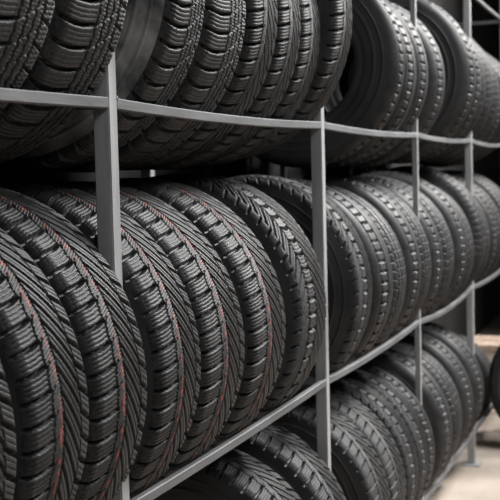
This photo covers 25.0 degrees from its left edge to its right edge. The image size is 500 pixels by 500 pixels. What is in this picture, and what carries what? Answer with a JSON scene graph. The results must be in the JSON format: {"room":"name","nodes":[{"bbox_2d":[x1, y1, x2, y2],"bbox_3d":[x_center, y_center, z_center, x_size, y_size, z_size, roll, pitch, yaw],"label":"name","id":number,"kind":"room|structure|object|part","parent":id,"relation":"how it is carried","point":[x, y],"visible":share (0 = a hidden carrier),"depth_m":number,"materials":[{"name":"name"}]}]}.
{"room":"tire warehouse","nodes":[
{"label":"tire warehouse","id":0,"kind":"room"},
{"bbox_2d":[0,0,499,336],"bbox_3d":[-0.165,-1.009,3.845,0.100,4.200,14.000,0,4,20],"label":"wall","id":1,"kind":"structure","parent":0,"point":[487,37],"depth_m":8.03,"materials":[{"name":"paint"}]},
{"bbox_2d":[423,315,499,499],"bbox_3d":[2.437,1.138,3.046,5.900,0.100,14.000,0,4,20],"label":"floor","id":2,"kind":"structure","parent":0,"point":[461,482],"depth_m":5.03,"materials":[{"name":"concrete"}]},
{"bbox_2d":[0,0,499,499],"bbox_3d":[0.153,-0.116,3.514,0.560,2.450,5.867,0,4,20],"label":"rack","id":3,"kind":"object","parent":2,"relation":"on","point":[104,102],"visible":0.46,"depth_m":2.70,"materials":[{"name":"metal"}]},
{"bbox_2d":[0,361,16,499],"bbox_3d":[-0.613,0.251,1.453,0.631,0.631,0.195,0,4,20],"label":"tyre","id":4,"kind":"object","parent":3,"relation":"on","point":[8,447],"visible":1,"depth_m":1.41,"materials":[{"name":"rubber"}]},
{"bbox_2d":[0,0,55,109],"bbox_3d":[-0.574,-0.420,1.556,0.632,0.632,0.199,0,4,20],"label":"tyre","id":5,"kind":"object","parent":3,"relation":"on","point":[23,23],"visible":0.94,"depth_m":1.50,"materials":[{"name":"rubber"}]},
{"bbox_2d":[0,228,88,499],"bbox_3d":[-0.547,0.230,1.631,0.640,0.640,0.177,0,4,20],"label":"tyre","id":6,"kind":"object","parent":3,"relation":"on","point":[41,359],"visible":0.98,"depth_m":1.50,"materials":[{"name":"rubber"}]},
{"bbox_2d":[0,0,127,162],"bbox_3d":[-0.502,-0.437,1.750,0.631,0.631,0.203,0,4,20],"label":"tyre","id":7,"kind":"object","parent":3,"relation":"on","point":[82,36],"visible":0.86,"depth_m":1.65,"materials":[{"name":"rubber"}]},
{"bbox_2d":[0,187,146,499],"bbox_3d":[-0.483,0.212,1.803,0.642,0.642,0.185,0,4,20],"label":"tyre","id":8,"kind":"object","parent":3,"relation":"on","point":[94,301],"visible":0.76,"depth_m":1.67,"materials":[{"name":"rubber"}]},
{"bbox_2d":[0,182,200,498],"bbox_3d":[-0.406,0.199,2.009,0.638,0.638,0.187,0,4,20],"label":"tyre","id":9,"kind":"object","parent":3,"relation":"on","point":[161,307],"visible":0.52,"depth_m":1.88,"materials":[{"name":"rubber"}]},
{"bbox_2d":[0,0,204,170],"bbox_3d":[-0.399,-0.463,2.026,0.640,0.640,0.167,0,4,18],"label":"tyre","id":10,"kind":"object","parent":3,"relation":"on","point":[157,43],"visible":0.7,"depth_m":1.92,"materials":[{"name":"rubber"}]},
{"bbox_3d":[-0.225,0.009,1.807,0.029,2.444,0.029,0,4,20],"label":"post","id":11,"kind":"part","parent":3,"relation":"part of","materials":[{"name":"metal"}]},
{"bbox_2d":[46,181,244,484],"bbox_3d":[-0.335,0.185,2.201,0.638,0.638,0.216,0,4,20],"label":"tyre","id":12,"kind":"object","parent":3,"relation":"on","point":[210,291],"visible":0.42,"depth_m":2.07,"materials":[{"name":"rubber"}]},
{"bbox_3d":[-0.273,-0.077,3.057,0.029,2.444,0.029,0,4,20],"label":"post","id":13,"kind":"part","parent":3,"relation":"part of","materials":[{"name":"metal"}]},
{"bbox_2d":[53,0,245,172],"bbox_3d":[-0.327,-0.469,2.220,0.632,0.632,0.199,0,4,21],"label":"tyre","id":14,"kind":"object","parent":3,"relation":"on","point":[213,65],"visible":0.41,"depth_m":2.11,"materials":[{"name":"rubber"}]},
{"bbox_2d":[94,178,285,454],"bbox_3d":[-0.251,0.166,2.427,0.642,0.642,0.223,0,4,20],"label":"tyre","id":15,"kind":"object","parent":3,"relation":"on","point":[250,270],"visible":0.33,"depth_m":2.29,"materials":[{"name":"rubber"}]},
{"bbox_2d":[119,0,277,170],"bbox_3d":[-0.263,-0.491,2.394,0.644,0.644,0.166,0,4,21],"label":"tyre","id":16,"kind":"object","parent":3,"relation":"on","point":[260,32],"visible":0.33,"depth_m":2.29,"materials":[{"name":"rubber"}]},
{"bbox_2d":[147,0,300,169],"bbox_3d":[-0.205,-0.501,2.548,0.640,0.640,0.156,0,4,20],"label":"tyre","id":17,"kind":"object","parent":3,"relation":"on","point":[279,74],"visible":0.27,"depth_m":2.44,"materials":[{"name":"rubber"}]},
{"bbox_2d":[154,448,301,499],"bbox_3d":[-0.136,0.799,2.737,0.645,0.645,0.207,0,4,20],"label":"tyre","id":18,"kind":"object","parent":3,"relation":"on","point":[236,475],"visible":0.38,"depth_m":2.62,"materials":[{"name":"rubber"}]},
{"bbox_2d":[148,173,326,428],"bbox_3d":[-0.150,0.140,2.700,0.646,0.646,0.239,0,4,20],"label":"tyre","id":19,"kind":"object","parent":3,"relation":"on","point":[293,259],"visible":0.3,"depth_m":2.54,"materials":[{"name":"rubber"}]},
{"bbox_2d":[182,0,319,168],"bbox_3d":[-0.150,-0.512,2.696,0.637,0.637,0.151,0,4,20],"label":"tyre","id":20,"kind":"object","parent":3,"relation":"on","point":[304,69],"visible":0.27,"depth_m":2.59,"materials":[{"name":"rubber"}]},
{"bbox_3d":[0.124,-0.162,4.140,0.019,2.444,0.019,0,4,20],"label":"post","id":21,"kind":"part","parent":3,"relation":"part of","materials":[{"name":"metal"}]},
{"bbox_2d":[234,422,345,499],"bbox_3d":[-0.066,0.763,2.925,0.672,0.672,0.191,0,4,20],"label":"tyre","id":22,"kind":"object","parent":3,"relation":"on","point":[277,447],"visible":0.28,"depth_m":2.79,"materials":[{"name":"rubber"}]},
{"bbox_2d":[241,0,351,158],"bbox_3d":[-0.095,-0.575,2.844,0.704,0.704,0.166,0,4,20],"label":"tyre","id":23,"kind":"object","parent":3,"relation":"on","point":[335,16],"visible":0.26,"depth_m":2.71,"materials":[{"name":"rubber"}]},
{"bbox_2d":[230,175,371,399],"bbox_3d":[0.014,0.112,3.139,0.640,0.640,0.199,0,4,18],"label":"tyre","id":24,"kind":"object","parent":3,"relation":"on","point":[349,279],"visible":0.38,"depth_m":2.98,"materials":[{"name":"rubber"}]},
{"bbox_3d":[0.178,-0.077,2.889,0.029,2.444,0.029,0,4,20],"label":"post","id":25,"kind":"part","parent":3,"relation":"part of","materials":[{"name":"metal"}]},
{"bbox_2d":[255,0,404,167],"bbox_3d":[0.164,-0.579,3.541,0.640,0.640,0.166,0,4,15],"label":"tyre","id":26,"kind":"object","parent":3,"relation":"on","point":[373,93],"visible":0.48,"depth_m":3.42,"materials":[{"name":"rubber"}]},
{"bbox_2d":[274,399,389,499],"bbox_3d":[0.091,0.758,3.349,0.637,0.637,0.209,0,4,21],"label":"tyre","id":27,"kind":"object","parent":3,"relation":"on","point":[357,468],"visible":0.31,"depth_m":3.20,"materials":[{"name":"rubber"}]},
{"bbox_2d":[289,179,392,367],"bbox_3d":[0.112,0.101,3.402,0.633,0.633,0.209,0,4,21],"label":"tyre","id":28,"kind":"object","parent":3,"relation":"on","point":[374,245],"visible":0.26,"depth_m":3.26,"materials":[{"name":"rubber"}]},
{"bbox_2d":[308,388,405,499],"bbox_3d":[0.168,0.747,3.555,0.631,0.631,0.209,0,4,21],"label":"tyre","id":29,"kind":"object","parent":3,"relation":"on","point":[362,417],"visible":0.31,"depth_m":3.43,"materials":[{"name":"rubber"}]},
{"bbox_2d":[301,175,420,342],"bbox_3d":[0.255,0.068,3.788,0.635,0.635,0.184,0,4,21],"label":"tyre","id":30,"kind":"object","parent":3,"relation":"on","point":[397,221],"visible":0.23,"depth_m":3.65,"materials":[{"name":"rubber"}]},
{"bbox_3d":[0.531,-0.247,5.221,0.029,2.444,0.029,0,4,20],"label":"post","id":31,"kind":"part","parent":3,"relation":"part of","materials":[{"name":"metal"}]},
{"bbox_2d":[325,184,405,353],"bbox_3d":[0.186,0.095,3.601,0.621,0.621,0.184,0,4,21],"label":"tyre","id":32,"kind":"object","parent":3,"relation":"on","point":[389,237],"visible":0.23,"depth_m":3.47,"materials":[{"name":"rubber"}]},
{"bbox_2d":[325,5,415,168],"bbox_3d":[0.239,-0.581,3.743,0.620,0.620,0.183,0,4,20],"label":"tyre","id":33,"kind":"object","parent":3,"relation":"on","point":[399,114],"visible":0.21,"depth_m":3.63,"materials":[{"name":"rubber"}]},
{"bbox_2d":[329,376,418,499],"bbox_3d":[0.236,0.731,3.739,0.633,0.633,0.175,0,4,20],"label":"tyre","id":34,"kind":"object","parent":3,"relation":"on","point":[386,413],"visible":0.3,"depth_m":3.62,"materials":[{"name":"rubber"}]},
{"bbox_2d":[324,2,444,166],"bbox_3d":[0.407,-0.622,4.196,0.626,0.626,0.213,0,4,20],"label":"tyre","id":35,"kind":"object","parent":3,"relation":"on","point":[433,102],"visible":0.25,"depth_m":4.05,"materials":[{"name":"rubber"}]},
{"bbox_2d":[342,0,427,166],"bbox_3d":[0.306,-0.600,3.923,0.622,0.622,0.178,0,4,20],"label":"tyre","id":36,"kind":"object","parent":3,"relation":"on","point":[421,86],"visible":0.21,"depth_m":3.80,"materials":[{"name":"rubber"}]},
{"bbox_2d":[345,369,427,499],"bbox_3d":[0.295,0.719,3.897,0.630,0.630,0.156,0,4,21],"label":"tyre","id":37,"kind":"object","parent":3,"relation":"on","point":[383,388],"visible":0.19,"depth_m":3.78,"materials":[{"name":"rubber"}]},
{"bbox_2d":[346,177,431,334],"bbox_3d":[0.322,0.056,3.969,0.626,0.626,0.178,0,4,20],"label":"tyre","id":38,"kind":"object","parent":3,"relation":"on","point":[422,241],"visible":0.16,"depth_m":3.84,"materials":[{"name":"rubber"}]},
{"bbox_2d":[357,363,434,499],"bbox_3d":[0.348,0.710,4.040,0.626,0.626,0.134,0,4,21],"label":"tyre","id":39,"kind":"object","parent":3,"relation":"on","point":[387,377],"visible":0.21,"depth_m":3.93,"materials":[{"name":"rubber"}]},
{"bbox_2d":[354,176,442,318],"bbox_3d":[0.396,0.043,4.166,0.628,0.628,0.176,0,4,20],"label":"tyre","id":40,"kind":"object","parent":3,"relation":"on","point":[431,232],"visible":0.16,"depth_m":4.03,"materials":[{"name":"rubber"}]},
{"bbox_2d":[325,0,475,163],"bbox_3d":[0.576,-0.705,4.647,0.698,0.698,0.219,0,4,21],"label":"tyre","id":41,"kind":"object","parent":3,"relation":"on","point":[456,52],"visible":0.41,"depth_m":4.47,"materials":[{"name":"rubber"}]},
{"bbox_2d":[360,176,453,317],"bbox_3d":[0.466,0.031,4.356,0.636,0.636,0.190,0,4,20],"label":"tyre","id":42,"kind":"object","parent":3,"relation":"on","point":[444,233],"visible":0.23,"depth_m":4.21,"materials":[{"name":"rubber"}]},
{"bbox_2d":[366,348,451,491],"bbox_3d":[0.456,0.685,4.330,0.631,0.631,0.200,0,4,21],"label":"tyre","id":43,"kind":"object","parent":3,"relation":"on","point":[401,366],"visible":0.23,"depth_m":4.18,"materials":[{"name":"rubber"}]},
{"bbox_2d":[359,171,467,312],"bbox_3d":[0.553,0.005,4.589,0.653,0.653,0.209,0,4,20],"label":"tyre","id":44,"kind":"object","parent":3,"relation":"on","point":[446,208],"visible":0.25,"depth_m":4.44,"materials":[{"name":"rubber"}]},
{"bbox_2d":[350,33,481,163],"bbox_3d":[0.651,-0.711,4.851,0.678,0.678,0.187,0,4,20],"label":"tyre","id":45,"kind":"object","parent":3,"relation":"on","point":[477,94],"visible":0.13,"depth_m":4.74,"materials":[{"name":"rubber"}]},
{"bbox_3d":[0.585,-0.162,3.969,0.019,2.444,0.019,0,4,20],"label":"post","id":46,"kind":"part","parent":3,"relation":"part of","materials":[{"name":"metal"}]},
{"bbox_2d":[389,341,462,471],"bbox_3d":[0.540,0.674,4.555,0.625,0.625,0.200,0,4,20],"label":"tyre","id":47,"kind":"object","parent":3,"relation":"on","point":[428,362],"visible":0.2,"depth_m":4.42,"materials":[{"name":"rubber"}]},
{"bbox_2d":[384,165,485,296],"bbox_3d":[0.719,-0.048,5.036,0.659,0.659,0.190,0,4,21],"label":"tyre","id":48,"kind":"object","parent":3,"relation":"on","point":[443,181],"visible":0.24,"depth_m":4.88,"materials":[{"name":"rubber"}]},
{"bbox_2d":[399,330,473,455],"bbox_3d":[0.623,0.648,4.779,0.637,0.637,0.200,0,4,20],"label":"tyre","id":49,"kind":"object","parent":3,"relation":"on","point":[431,345],"visible":0.18,"depth_m":4.63,"materials":[{"name":"rubber"}]},
{"bbox_2d":[409,38,485,163],"bbox_3d":[0.713,-0.719,5.017,0.666,0.666,0.144,0,4,20],"label":"tyre","id":50,"kind":"object","parent":3,"relation":"on","point":[467,132],"visible":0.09,"depth_m":4.90,"materials":[{"name":"rubber"}]},
{"bbox_2d":[414,321,483,436],"bbox_3d":[0.731,0.628,5.069,0.628,0.628,0.219,0,4,21],"label":"tyre","id":51,"kind":"object","parent":3,"relation":"on","point":[467,358],"visible":0.18,"depth_m":4.92,"materials":[{"name":"rubber"}]},
{"bbox_2d":[433,185,473,307],"bbox_3d":[0.638,0.003,4.819,0.627,0.627,0.200,0,4,20],"label":"tyre","id":52,"kind":"object","parent":3,"relation":"on","point":[470,242],"visible":0.12,"depth_m":4.69,"materials":[{"name":"rubber"}]},
{"bbox_2d":[419,38,492,163],"bbox_3d":[0.786,-0.732,5.214,0.666,0.666,0.190,0,4,20],"label":"tyre","id":53,"kind":"object","parent":3,"relation":"on","point":[486,109],"visible":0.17,"depth_m":5.08,"materials":[{"name":"rubber"}]},
{"bbox_2d":[419,48,499,164],"bbox_3d":[0.863,-0.737,5.421,0.659,0.659,0.190,0,4,20],"label":"tyre","id":54,"kind":"object","parent":3,"relation":"on","point":[496,94],"visible":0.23,"depth_m":5.29,"materials":[{"name":"rubber"}]},
{"bbox_2d":[421,82,499,167],"bbox_3d":[0.940,-0.724,5.628,0.623,0.623,0.190,0,4,20],"label":"tyre","id":55,"kind":"object","parent":3,"relation":"on","point":[493,129],"visible":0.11,"depth_m":5.53,"materials":[{"name":"rubber"}]},
{"bbox_3d":[0.982,-0.247,5.053,0.029,2.444,0.029,0,4,20],"label":"post","id":56,"kind":"part","parent":3,"relation":"part of","materials":[{"name":"metal"}]},
{"bbox_2d":[441,170,499,276],"bbox_3d":[1.036,-0.098,5.888,0.639,0.639,0.190,0,4,20],"label":"tyre","id":57,"kind":"object","parent":3,"relation":"on","point":[485,186],"visible":0.11,"depth_m":5.75,"materials":[{"name":"rubber"}]},
{"bbox_3d":[1.012,0.975,5.138,0.079,0.006,0.080,0,4,20],"label":"foot plate","id":58,"kind":"part","parent":3,"relation":"part of","materials":[{"name":"metal"}]},
{"bbox_2d":[453,332,491,421],"bbox_3d":[0.977,0.674,5.730,0.525,0.525,0.162,0,4,20],"label":"tyre","id":59,"kind":"object","parent":3,"relation":"on","point":[483,361],"visible":0.12,"depth_m":5.59,"materials":[{"name":"rubber"}]},
{"bbox_2d":[456,197,489,298],"bbox_3d":[0.803,-0.042,5.262,0.623,0.623,0.190,0,4,21],"label":"tyre","id":60,"kind":"object","parent":3,"relation":"on","point":[487,250],"visible":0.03,"depth_m":5.14,"materials":[{"name":"rubber"}]},
{"bbox_2d":[450,175,497,283],"bbox_3d":[0.880,-0.059,5.468,0.631,0.631,0.190,0,4,21],"label":"tyre","id":61,"kind":"object","parent":3,"relation":"on","point":[483,203],"visible":0.17,"depth_m":5.32,"materials":[{"name":"rubber"}]},
{"bbox_2d":[448,174,499,279],"bbox_3d":[0.956,-0.070,5.674,0.627,0.627,0.190,0,4,20],"label":"tyre","id":62,"kind":"object","parent":3,"relation":"on","point":[481,191],"visible":0.12,"depth_m":5.53,"materials":[{"name":"rubber"}]},
{"bbox_2d":[454,57,499,165],"bbox_3d":[1.020,-0.753,5.842,0.637,0.637,0.190,0,4,20],"label":"tyre","id":63,"kind":"object","parent":3,"relation":"on","point":[496,135],"visible":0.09,"depth_m":5.72,"materials":[{"name":"rubber"}]},
{"bbox_2d":[457,170,499,270],"bbox_3d":[1.116,-0.115,6.103,0.631,0.631,0.190,0,4,20],"label":"tyre","id":64,"kind":"object","parent":3,"relation":"on","point":[497,189],"visible":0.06,"depth_m":5.99,"materials":[{"name":"rubber"}]},
{"bbox_2d":[472,52,499,161],"bbox_3d":[1.099,-0.778,6.057,0.640,0.640,0.190,0,4,21],"label":"tyre","id":65,"kind":"object","parent":3,"relation":"on","point":[494,60],"visible":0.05,"depth_m":5.95,"materials":[{"name":"rubber"}]},
{"bbox_2d":[474,335,499,351],"bbox_3d":[1.971,0.698,6.554,1.420,0.315,0.400,0,4,20],"label":"wooden bench","id":66,"kind":"object","parent":2,"relation":"on","point":[486,343],"visible":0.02,"depth_m":6.67,"materials":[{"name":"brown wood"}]},
{"bbox_2d":[488,345,499,417],"bbox_3d":[1.459,0.631,5.349,0.640,0.640,0.182,0,4,20],"label":"tyre","id":67,"kind":"object","parent":2,"relation":"on","point":[494,372],"visible":1,"depth_m":5.37,"materials":[{"name":"rubber"}]}
]}

